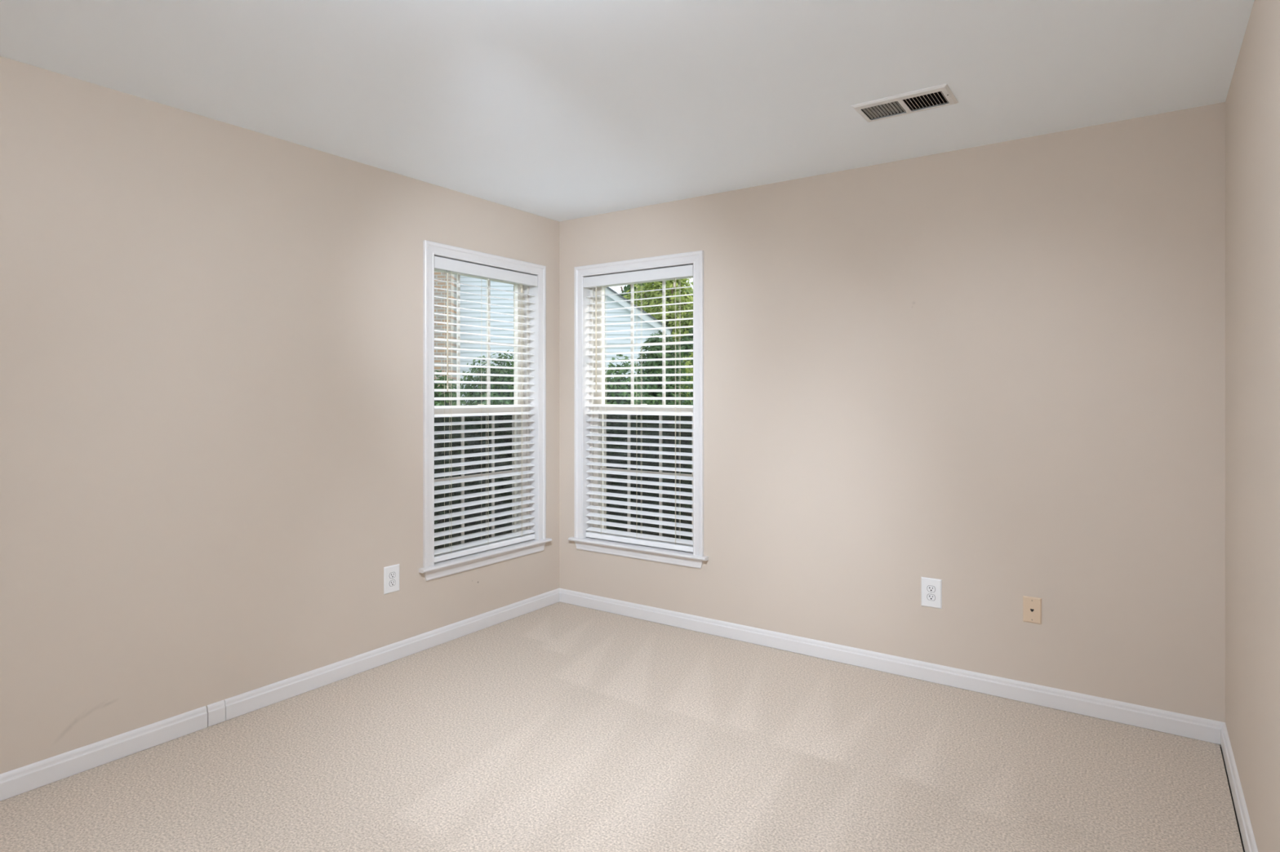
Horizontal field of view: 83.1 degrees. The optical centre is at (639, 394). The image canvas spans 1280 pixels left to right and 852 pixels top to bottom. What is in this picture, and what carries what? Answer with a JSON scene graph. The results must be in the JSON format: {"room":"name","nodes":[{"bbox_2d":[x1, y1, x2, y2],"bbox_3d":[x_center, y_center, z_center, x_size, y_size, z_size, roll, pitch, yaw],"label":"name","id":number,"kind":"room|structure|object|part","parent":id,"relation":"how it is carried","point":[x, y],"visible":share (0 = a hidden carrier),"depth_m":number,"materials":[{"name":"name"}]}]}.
{"room":"empty bedroom","nodes":[
{"label":"empty bedroom","id":0,"kind":"room"},
{"bbox_2d":[0,56,559,774],"bbox_3d":[-1.891,0.110,2.836,0.190,2.640,4.540,0,0,35],"label":"wall","id":1,"kind":"structure","parent":0,"point":[211,330],"depth_m":2.86,"materials":[{"name":"beige paint"}]},
{"bbox_2d":[0,588,559,801],"bbox_3d":[-1.753,1.289,2.856,0.014,0.082,4.350,0,0,35],"label":"baseboard","id":2,"kind":"structure","parent":1,"relation":"attached to","point":[30,777],"depth_m":2.97,"materials":[{"name":"white paint"}]},
{"bbox_2d":[383,564,399,595],"bbox_3d":[-1.237,0.923,3.605,0.008,0.135,0.090,0,0,35],"label":"electrical outlet","id":3,"kind":"object","parent":1,"relation":"attached to","point":[391,573],"visible":1,"depth_m":3.60,"materials":[{"name":"white plastic"}]},
{"bbox_2d":[389,579,395,586],"bbox_3d":[-1.235,0.943,3.604,0.001,0.029,0.037,0,0,35],"label":"receptacle","id":4,"kind":"object","parent":3,"relation":"attached to","point":[392,582],"depth_m":3.60,"materials":[{"name":"white plastic"}]},
{"bbox_2d":[389,572,395,578],"bbox_3d":[-1.235,0.904,3.604,0.001,0.029,0.037,0,0,35],"label":"receptacle","id":5,"kind":"object","parent":3,"relation":"attached to","point":[392,575],"depth_m":3.60,"materials":[{"name":"white plastic"}]},
{"bbox_2d":[418,240,551,581],"bbox_3d":[-0.937,0.087,4.197,0.256,1.779,0.986,0,0,35],"label":"window","id":6,"kind":"structure","parent":1,"relation":"in","point":[431,571],"depth_m":4.28,"materials":[{"name":"white paint"}]},
{"bbox_2d":[434,274,515,405],"bbox_3d":[-0.970,-0.303,4.220,0.010,0.759,0.686,0,0,35],"label":"grille","id":7,"kind":"object","parent":6,"relation":"attached to","point":[458,276],"depth_m":4.31,"materials":[{"name":"white plastic"}]},
{"bbox_2d":[434,415,519,543],"bbox_3d":[-0.941,0.491,4.199,0.010,0.750,0.686,0,0,35],"label":"grille","id":8,"kind":"object","parent":6,"relation":"attached to","point":[493,473],"depth_m":4.29,"materials":[{"name":"white plastic"}]},
{"bbox_3d":[-0.969,-0.303,4.219,0.034,0.835,0.772,0,0,35],"label":"sash","id":9,"kind":"part","parent":6,"relation":"part of","materials":[{"name":"white plastic"}]},
{"bbox_3d":[-0.940,0.485,4.198,0.034,0.823,0.772,0,0,35],"label":"sash","id":10,"kind":"part","parent":6,"relation":"part of","materials":[{"name":"white plastic"}]},
{"bbox_2d":[434,256,537,563],"bbox_3d":[-0.889,0.084,4.163,0.072,1.628,0.793,0,0,35],"label":"horizontal blind","id":11,"kind":"object","parent":6,"relation":"attached to","point":[441,264],"visible":0.88,"depth_m":4.11,"materials":[{"name":"white plastic"}]},
{"bbox_3d":[-1.046,0.095,3.950,0.057,1.549,0.013,0,0,35],"label":"ladder cord","id":12,"kind":"part","parent":11,"relation":"part of","materials":[{"name":"white fabric"}]},
{"bbox_3d":[-0.895,0.883,4.168,0.052,0.030,0.784,0,0,35],"label":"rail","id":13,"kind":"part","parent":11,"relation":"part of","materials":[{"name":"white plastic"}]},
{"bbox_3d":[-0.892,0.095,4.172,0.057,1.549,0.013,0,0,35],"label":"ladder cord","id":14,"kind":"part","parent":11,"relation":"part of","materials":[{"name":"white fabric"}]},
{"bbox_3d":[-0.738,0.095,4.394,0.057,1.549,0.013,0,0,35],"label":"ladder cord","id":15,"kind":"part","parent":11,"relation":"part of","materials":[{"name":"white fabric"}]},
{"bbox_3d":[-1.003,0.485,4.242,0.008,0.810,0.740,0,0,35],"label":"screen frame","id":16,"kind":"part","parent":6,"relation":"part of","materials":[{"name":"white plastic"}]},
{"bbox_3d":[-0.981,0.093,4.227,0.149,1.662,0.800,0,0,35],"label":"frame","id":17,"kind":"part","parent":6,"relation":"part of","materials":[{"name":"white plastic"}]},
{"bbox_2d":[0,601,1244,851],"bbox_3d":[-0.389,1.380,1.908,3.337,0.100,4.350,0,0,35],"label":"floor","id":18,"kind":"structure","parent":0,"point":[559,726],"depth_m":2.55,"materials":[{"name":"beige carpet"}]},
{"bbox_2d":[0,0,1254,221],"bbox_3d":[-0.389,-1.160,1.908,3.337,0.100,4.350,0,0,35],"label":"ceiling","id":19,"kind":"structure","parent":0,"point":[558,110],"depth_m":2.50,"materials":[{"name":"white paint"}]},
{"bbox_2d":[851,83,958,122],"bbox_3d":[1.010,-1.175,2.760,0.344,0.149,0.199,0,0,35],"label":"ceiling vent","id":20,"kind":"object","parent":19,"relation":"in","point":[940,94],"visible":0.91,"depth_m":2.77,"materials":[{"name":"white metal"}]},
{"bbox_2d":[559,102,1225,746],"bbox_3d":[0.906,0.110,3.773,3.717,2.640,0.190,0,0,35],"label":"wall","id":21,"kind":"structure","parent":0,"point":[995,373],"depth_m":3.25,"materials":[{"name":"beige paint"}]},
{"bbox_2d":[568,250,708,568],"bbox_3d":[0.025,0.087,4.375,0.986,1.779,0.256,0,0,35],"label":"window","id":22,"kind":"structure","parent":21,"relation":"in","point":[695,559],"depth_m":4.44,"materials":[{"name":"white paint"}]},
{"bbox_3d":[0.056,0.093,4.419,0.800,1.662,0.149,0,0,35],"label":"frame","id":23,"kind":"part","parent":22,"relation":"part of","materials":[{"name":"white plastic"}]},
{"bbox_3d":[0.071,0.485,4.440,0.740,0.810,0.008,0,0,35],"label":"screen frame","id":24,"kind":"part","parent":22,"relation":"part of","materials":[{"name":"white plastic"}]},
{"bbox_2d":[583,264,693,552],"bbox_3d":[-0.008,0.084,4.327,0.793,1.628,0.072,0,0,35],"label":"horizontal blind","id":25,"kind":"object","parent":22,"relation":"attached to","point":[686,271],"visible":0.89,"depth_m":4.31,"materials":[{"name":"white plastic"}]},
{"bbox_3d":[0.001,0.095,4.330,0.013,1.549,0.057,0,0,35],"label":"ladder cord","id":26,"kind":"part","parent":25,"relation":"part of","materials":[{"name":"white fabric"}]},
{"bbox_3d":[-0.004,0.883,4.333,0.784,0.030,0.052,0,0,35],"label":"rail","id":27,"kind":"part","parent":25,"relation":"part of","materials":[{"name":"white plastic"}]},
{"bbox_3d":[0.027,0.485,4.377,0.772,0.823,0.034,0,0,35],"label":"sash","id":28,"kind":"part","parent":22,"relation":"part of","materials":[{"name":"white plastic"}]},
{"bbox_3d":[0.048,-0.303,4.407,0.772,0.835,0.034,0,0,35],"label":"sash","id":29,"kind":"part","parent":22,"relation":"part of","materials":[{"name":"white plastic"}]},
{"bbox_2d":[599,414,692,536],"bbox_3d":[0.028,0.491,4.378,0.686,0.750,0.010,0,0,35],"label":"grille","id":30,"kind":"object","parent":22,"relation":"attached to","point":[660,472],"depth_m":4.44,"materials":[{"name":"white plastic"}]},
{"bbox_2d":[603,280,693,404],"bbox_3d":[0.048,-0.303,4.408,0.686,0.759,0.010,0,0,35],"label":"grille","id":31,"kind":"object","parent":22,"relation":"attached to","point":[663,281],"depth_m":4.47,"materials":[{"name":"white plastic"}]},
{"bbox_2d":[559,588,1225,744],"bbox_3d":[0.848,1.289,3.689,3.337,0.082,0.014,0,0,35],"label":"baseboard","id":32,"kind":"structure","parent":21,"relation":"attached to","point":[1205,730],"depth_m":3.34,"materials":[{"name":"white paint"}]},
{"bbox_2d":[921,577,942,608],"bbox_3d":[1.349,0.921,3.345,0.090,0.135,0.008,0,0,35],"label":"electrical outlet","id":33,"kind":"object","parent":21,"relation":"attached to","point":[931,588],"visible":1,"depth_m":3.34,"materials":[{"name":"white plastic"}]},
{"bbox_2d":[927,594,935,600],"bbox_3d":[1.348,0.941,3.343,0.038,0.029,0.004,0,0,35],"label":"receptacle","id":34,"kind":"object","parent":33,"relation":"attached to","point":[930,597],"depth_m":3.34,"materials":[{"name":"white plastic"}]},
{"bbox_2d":[927,585,935,592],"bbox_3d":[1.348,0.901,3.343,0.037,0.029,0.001,0,0,35],"label":"receptacle","id":35,"kind":"object","parent":33,"relation":"attached to","point":[931,588],"depth_m":3.34,"materials":[{"name":"white plastic"}]},
{"bbox_2d":[1022,595,1041,624],"bbox_3d":[1.688,0.930,3.110,0.070,0.111,0.007,0,0,35],"label":"phone jack","id":36,"kind":"object","parent":21,"relation":"attached to","point":[1032,606],"visible":1,"depth_m":3.11,"materials":[{"name":"beige plastic"}]},
{"bbox_2d":[1225,0,1279,851],"bbox_3d":[1.006,0.110,0.825,0.190,2.640,4.540,0,0,35],"label":"wall","id":37,"kind":"structure","parent":0,"point":[1252,102],"depth_m":2.04,"materials":[{"name":"beige paint"}]},
{"bbox_2d":[1220,723,1257,851],"bbox_3d":[0.976,1.289,0.961,0.014,0.082,4.350,0,0,35],"label":"baseboard","id":38,"kind":"structure","parent":37,"relation":"attached to","point":[1243,819],"depth_m":2.29,"materials":[{"name":"white paint"}]},
{"label":"outside","id":39,"kind":"structure","parent":0,"visible":0},
{"bbox_3d":[3.130,1.880,14.287,85.000,0.200,70.000,0,0,35],"label":"lawn","id":40,"kind":"structure","parent":39,"visible":0},
{"bbox_2d":[434,370,466,405],"bbox_3d":[-2.317,0.749,8.331,0.851,2.064,0.830,0,0,-21],"label":"shrub","id":41,"kind":"object","parent":40,"relation":"on","point":[453,402],"visible":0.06,"depth_m":8.15,"materials":[{"name":"green plant"}]},
{"bbox_2d":[447,350,513,405],"bbox_3d":[-1.765,0.608,9.397,1.416,2.345,1.563,0,0,35],"label":"shrub","id":42,"kind":"object","parent":40,"relation":"on","point":[480,371],"visible":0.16,"depth_m":9.12,"materials":[{"name":"green plant"}]},
{"bbox_2d":[471,391,513,405],"bbox_3d":[-1.213,0.869,6.456,0.785,1.830,0.822,0,0,35],"label":"shrub","id":43,"kind":"object","parent":40,"relation":"on","point":[499,402],"visible":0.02,"depth_m":6.40,"materials":[{"name":"green plant"}]},
{"bbox_2d":[434,271,671,405],"bbox_3d":[-4.300,-2.305,19.390,10.060,8.170,6.820,0,0,0],"label":"neighboring house","id":44,"kind":"structure","parent":40,"relation":"on","point":[437,275],"depth_m":16.59,"materials":[{"name":"white"}]},
{"bbox_2d":[604,354,653,404],"bbox_3d":[-0.204,0.685,7.487,0.872,2.201,0.994,0,0,35],"label":"shrub","id":45,"kind":"object","parent":40,"relation":"on","point":[611,394],"visible":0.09,"depth_m":7.32,"materials":[{"name":"green plant"}]},
{"bbox_2d":[619,283,649,304],"bbox_3d":[-0.126,-1.770,32.837,2.626,7.102,2.092,0,0,35],"label":"tree","id":46,"kind":"object","parent":40,"relation":"on","point":[628,287],"visible":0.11,"depth_m":32.44,"materials":[{"name":"green plant"}]},
{"bbox_2d":[622,278,693,351],"bbox_3d":[1.003,-1.434,26.123,3.464,6.430,2.766,0,0,9],"label":"tree","id":47,"kind":"object","parent":40,"relation":"on","point":[681,282],"visible":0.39,"depth_m":25.22,"materials":[{"name":"green plant"}]},
{"bbox_2d":[635,330,693,404],"bbox_3d":[0.203,0.511,8.738,1.318,2.546,1.381,0,0,35],"label":"shrub","id":48,"kind":"object","parent":40,"relation":"on","point":[655,348],"visible":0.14,"depth_m":8.55,"materials":[{"name":"green plant"}]},
{"bbox_2d":[671,327,693,394],"bbox_3d":[2.032,-0.244,21.082,2.552,4.050,2.280,0,0,7],"label":"tree","id":49,"kind":"object","parent":40,"relation":"on","point":[689,338],"visible":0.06,"depth_m":20.50,"materials":[{"name":"green plant"}]},
{"bbox_2d":[676,348,693,404],"bbox_3d":[1.059,0.490,10.483,1.450,2.580,1.244,0,0,35],"label":"shrub","id":50,"kind":"object","parent":40,"relation":"on","point":[686,370],"visible":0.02,"depth_m":10.63,"materials":[{"name":"green plant"}]},
{"bbox_2d":[678,400,693,405],"bbox_3d":[0.364,0.906,6.391,0.853,1.761,0.812,0,0,35],"label":"shrub","id":51,"kind":"object","parent":40,"relation":"on","point":[691,404],"visible":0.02,"depth_m":6.29,"materials":[{"name":"green plant"}]}
]}

